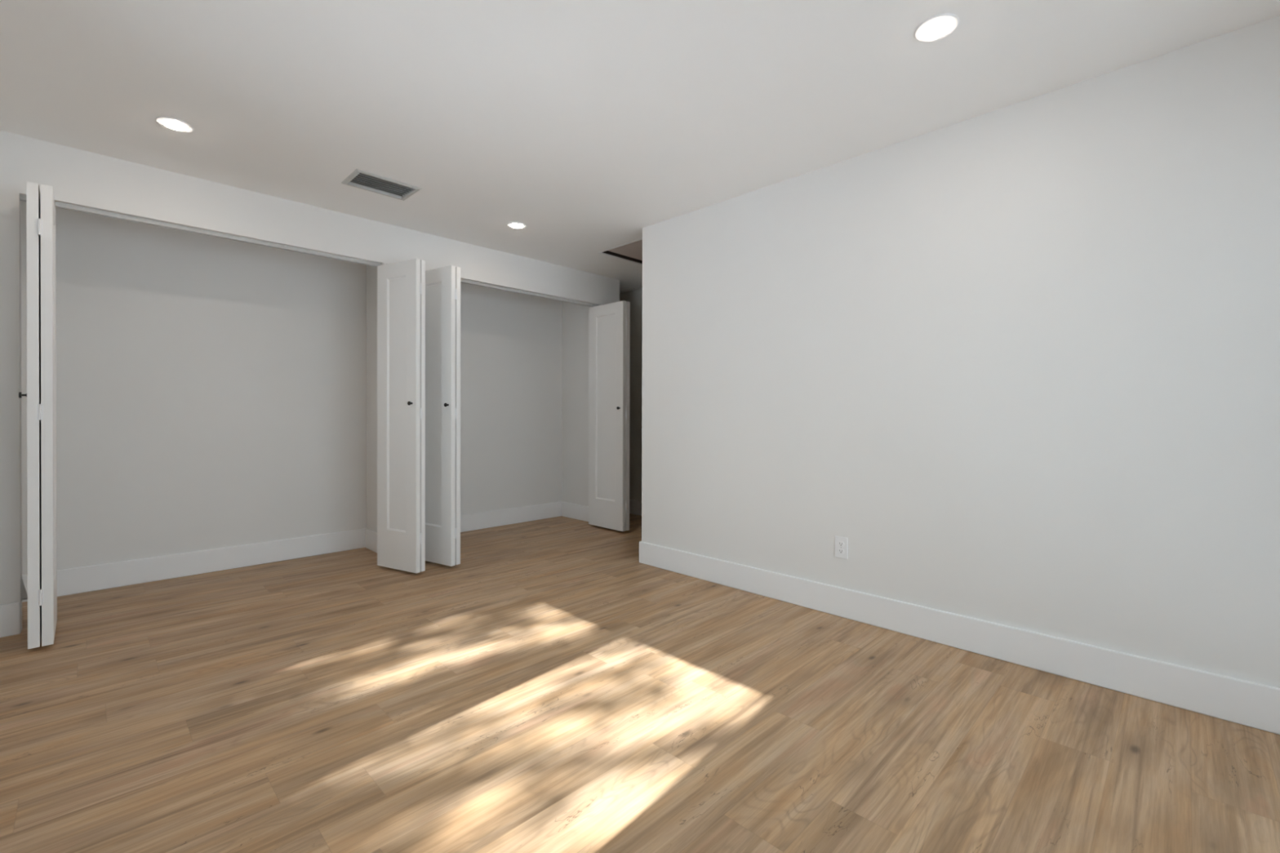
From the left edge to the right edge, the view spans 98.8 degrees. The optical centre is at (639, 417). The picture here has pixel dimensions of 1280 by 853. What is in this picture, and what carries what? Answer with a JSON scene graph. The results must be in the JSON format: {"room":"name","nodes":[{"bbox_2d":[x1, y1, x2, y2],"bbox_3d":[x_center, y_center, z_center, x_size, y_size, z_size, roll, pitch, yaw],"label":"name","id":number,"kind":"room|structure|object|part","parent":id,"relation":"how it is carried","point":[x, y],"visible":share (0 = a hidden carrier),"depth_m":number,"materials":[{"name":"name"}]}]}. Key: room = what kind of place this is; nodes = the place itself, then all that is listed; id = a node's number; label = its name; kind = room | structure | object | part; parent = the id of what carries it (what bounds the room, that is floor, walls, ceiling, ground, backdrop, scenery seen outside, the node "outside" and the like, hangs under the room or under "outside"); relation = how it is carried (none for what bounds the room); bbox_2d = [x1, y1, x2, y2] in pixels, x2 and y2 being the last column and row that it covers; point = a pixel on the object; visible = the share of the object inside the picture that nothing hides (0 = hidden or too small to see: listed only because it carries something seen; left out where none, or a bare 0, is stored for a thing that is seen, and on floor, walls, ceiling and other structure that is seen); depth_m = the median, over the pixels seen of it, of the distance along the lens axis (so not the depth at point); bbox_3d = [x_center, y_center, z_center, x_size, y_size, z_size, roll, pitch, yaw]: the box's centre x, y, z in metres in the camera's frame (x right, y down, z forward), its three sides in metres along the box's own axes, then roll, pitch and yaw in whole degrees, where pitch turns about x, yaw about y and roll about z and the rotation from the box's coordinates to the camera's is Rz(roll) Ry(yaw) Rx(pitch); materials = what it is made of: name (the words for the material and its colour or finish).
{"room":"empty bedroom","nodes":[
{"label":"empty bedroom","id":0,"kind":"room"},
{"bbox_2d":[21,201,562,574],"bbox_3d":[-2.311,-0.171,4.467,0.100,2.450,4.090,0,0,45],"label":"wall","id":1,"kind":"structure","parent":0,"point":[211,391],"depth_m":3.85,"materials":[{"name":"paint"}]},
{"bbox_2d":[22,528,377,602],"bbox_3d":[-2.717,0.979,3.589,0.571,0.157,1.947,0,0,45],"label":"baseboard","id":2,"kind":"structure","parent":1,"relation":"attached to","point":[74,580],"depth_m":3.72,"materials":[{"name":"paint"}]},
{"bbox_2d":[460,501,588,532],"bbox_3d":[-1.304,0.976,5.014,0.571,0.157,1.900,0,0,45],"label":"baseboard","id":3,"kind":"structure","parent":1,"relation":"attached to","point":[477,521],"depth_m":5.52,"materials":[{"name":"paint"}]},
{"bbox_2d":[0,130,619,632],"bbox_3d":[-1.759,-0.168,4.070,0.100,2.450,4.303,0,0,45],"label":"wall","id":4,"kind":"structure","parent":0,"point":[77,177],"depth_m":3.06,"materials":[{"name":"paint"}]},
{"bbox_2d":[0,602,20,637],"bbox_3d":[-1.716,0.979,4.041,0.015,0.157,4.288,0,0,45],"label":"baseboard","id":5,"kind":"structure","parent":4,"relation":"attached to","point":[10,613],"depth_m":2.67,"materials":[{"name":"paint"}]},
{"bbox_2d":[20,575,27,600],"bbox_3d":[-3.062,0.844,2.737,0.038,0.118,0.034,0,0,45],"label":"bracket","id":6,"kind":"object","parent":4,"relation":"attached to","point":[24,596],"visible":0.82,"depth_m":2.73,"materials":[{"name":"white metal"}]},
{"bbox_2d":[19,195,381,266],"bbox_3d":[-2.471,-1.095,3.340,0.032,0.022,1.729,0,0,45],"label":"door track","id":7,"kind":"object","parent":4,"relation":"attached to","point":[23,198],"visible":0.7,"depth_m":3.21,"materials":[{"name":"white metal"}]},
{"bbox_2d":[18,181,57,648],"bbox_3d":[-2.886,-0.013,2.634,0.434,2.150,0.105,0,0,45],"label":"bifold door","id":8,"kind":"structure","parent":7,"relation":"hanging from","point":[41,212],"depth_m":2.50,"materials":[{"name":"paint"}]},
{"bbox_3d":[-2.787,-0.103,2.481,0.027,0.027,0.027,0,0,45],"label":"knob","id":9,"kind":"part","parent":8,"relation":"part of","materials":[{"name":"black metal"}]},
{"bbox_3d":[-2.895,-0.011,2.631,0.425,2.106,0.037,0,0,45],"label":"door panel","id":10,"kind":"part","parent":8,"relation":"part of","materials":[{"name":"paint"}]},
{"bbox_3d":[-2.865,-0.011,2.662,0.425,2.106,0.037,0,0,45],"label":"door panel","id":11,"kind":"part","parent":8,"relation":"part of","materials":[{"name":"paint"}]},
{"bbox_2d":[377,258,425,573],"bbox_3d":[-1.657,-0.016,3.782,0.414,2.150,0.096,0,0,29],"label":"bifold door","id":12,"kind":"structure","parent":7,"relation":"hanging from","point":[401,286],"depth_m":3.75,"materials":[{"name":"paint"}]},
{"bbox_3d":[-1.645,-0.014,3.813,0.405,2.106,0.031,0,0,29],"label":"door panel","id":13,"kind":"part","parent":12,"relation":"part of","materials":[{"name":"paint"}]},
{"bbox_2d":[460,279,599,306],"bbox_3d":[-1.065,-1.098,4.758,0.032,0.022,1.860,0,0,45],"label":"door track","id":14,"kind":"object","parent":4,"relation":"attached to","point":[463,281],"visible":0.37,"depth_m":4.80,"materials":[{"name":"white metal"}]},
{"bbox_2d":[425,265,460,566],"bbox_3d":[-1.485,-0.016,3.973,0.444,2.150,0.105,0,0,32],"label":"bifold door","id":15,"kind":"structure","parent":14,"relation":"hanging from","point":[442,285],"depth_m":3.89,"materials":[{"name":"paint"}]},
{"bbox_3d":[-1.470,-0.014,4.005,0.435,2.106,0.035,0,0,32],"label":"door panel","id":16,"kind":"part","parent":15,"relation":"part of","materials":[{"name":"paint"}]},
{"bbox_2d":[588,300,630,531],"bbox_3d":[-0.302,-0.019,5.192,0.494,2.150,0.112,0,0,45],"label":"bifold door","id":17,"kind":"structure","parent":14,"relation":"hanging from","point":[609,324],"depth_m":5.14,"materials":[{"name":"paint"}]},
{"bbox_3d":[-0.280,-0.018,5.221,0.485,2.106,0.040,0,0,45],"label":"door panel","id":18,"kind":"part","parent":17,"relation":"part of","materials":[{"name":"paint"}]},
{"bbox_2d":[366,265,377,532],"bbox_3d":[-2.000,-0.169,4.304,0.571,2.450,0.083,0,0,45],"label":"wall","id":19,"kind":"structure","parent":0,"point":[371,271],"depth_m":4.39,"materials":[{"name":"paint"}]},
{"bbox_2d":[561,301,591,506],"bbox_3d":[-0.864,-0.175,6.062,1.434,2.450,0.213,0,0,45],"label":"wall","id":20,"kind":"structure","parent":0,"point":[575,429],"depth_m":5.72,"materials":[{"name":"paint"}]},
{"bbox_2d":[619,288,642,501],"bbox_3d":[0.383,-0.170,5.640,4.040,2.450,0.120,0,0,45],"label":"wall","id":21,"kind":"structure","parent":0,"point":[634,297],"depth_m":5.98,"materials":[{"name":"paint"}]},
{"bbox_2d":[629,499,641,515],"bbox_3d":[-0.611,0.971,6.255,1.534,0.157,0.412,0,0,45],"label":"baseboard","id":22,"kind":"structure","parent":21,"relation":"attached to","point":[635,506],"depth_m":5.97,"materials":[{"name":"paint"}]},
{"bbox_2d":[0,513,1279,852],"bbox_3d":[-0.416,1.126,2.990,6.650,0.120,5.015,0,0,45],"label":"floor","id":23,"kind":"structure","parent":0,"point":[551,688],"depth_m":1.89,"materials":[{"name":"brown wood"}]},
{"bbox_2d":[0,0,1279,293],"bbox_3d":[-0.410,-1.444,2.977,6.650,0.120,5.015,0,0,45],"label":"ceiling","id":24,"kind":"structure","parent":0,"point":[588,126],"depth_m":2.29,"materials":[{"name":"paint"}]},
{"bbox_2d":[155,116,194,133],"bbox_3d":[-2.196,-1.381,2.593,0.141,0.012,0.141,0,0,45],"label":"recessed light","id":25,"kind":"object","parent":24,"relation":"in","point":[174,124],"visible":1,"depth_m":2.58,"materials":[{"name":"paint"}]},
{"bbox_2d":[341,168,421,200],"bbox_3d":[-1.541,-1.451,3.278,0.264,0.144,0.371,0,0,45],"label":"ceiling vent","id":26,"kind":"object","parent":24,"relation":"in","point":[411,190],"visible":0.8,"depth_m":3.28,"materials":[{"name":"grey metal"}]},
{"bbox_2d":[506,222,526,229],"bbox_3d":[-0.889,-1.384,3.959,0.141,0.012,0.141,0,0,45],"label":"recessed light","id":27,"kind":"object","parent":24,"relation":"in","point":[517,225],"visible":1,"depth_m":3.94,"materials":[{"name":"white plastic"}]},
{"bbox_2d":[596,238,642,265],"bbox_3d":[0.083,-1.579,4.635,0.625,0.384,0.675,0,0,45],"label":"attic hatch","id":28,"kind":"object","parent":24,"relation":"attached to","point":[632,251],"visible":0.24,"depth_m":4.63,"materials":[{"name":"paint"}]},
{"bbox_3d":[0.100,-1.412,4.619,0.512,0.018,0.609,0,0,45],"label":"panel","id":29,"kind":"part","parent":28,"relation":"part of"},
{"bbox_2d":[914,13,959,42],"bbox_3d":[1.045,-1.369,1.936,0.141,0.012,0.141,0,0,45],"label":"recessed light","id":30,"kind":"object","parent":24,"relation":"in","point":[938,27],"visible":1,"depth_m":1.92,"materials":[{"name":"white plastic"}]},
{"bbox_2d":[641,15,1279,688],"bbox_3d":[1.389,-0.153,2.744,3.753,2.450,0.120,0,0,45],"label":"wall","id":31,"kind":"structure","parent":0,"point":[1023,357],"depth_m":2.40,"materials":[{"name":"paint"}]},
{"bbox_2d":[835,535,848,559],"bbox_3d":[1.085,0.698,2.958,0.070,0.115,0.008,0,0,45],"label":"wall outlet","id":32,"kind":"object","parent":31,"relation":"attached to","point":[841,543],"visible":1,"depth_m":2.95,"materials":[{"name":"white plastic"}]},
{"bbox_2d":[837,548,844,553],"bbox_3d":[1.083,0.717,2.956,0.034,0.025,0.002,0,0,45],"label":"receptacle","id":33,"kind":"object","parent":32,"relation":"attached to","point":[839,550],"depth_m":2.96,"materials":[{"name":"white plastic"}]},
{"bbox_2d":[838,541,844,546],"bbox_3d":[1.083,0.678,2.956,0.034,0.025,0.002,0,0,45],"label":"receptacle","id":34,"kind":"object","parent":32,"relation":"attached to","point":[840,543],"depth_m":2.95,"materials":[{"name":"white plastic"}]},
{"bbox_2d":[639,541,1279,734],"bbox_3d":[1.264,0.993,2.776,3.573,0.157,0.015,0,0,45],"label":"baseboard","id":35,"kind":"structure","parent":31,"relation":"attached to","point":[1240,701],"depth_m":2.39,"materials":[{"name":"paint"}]}
]}

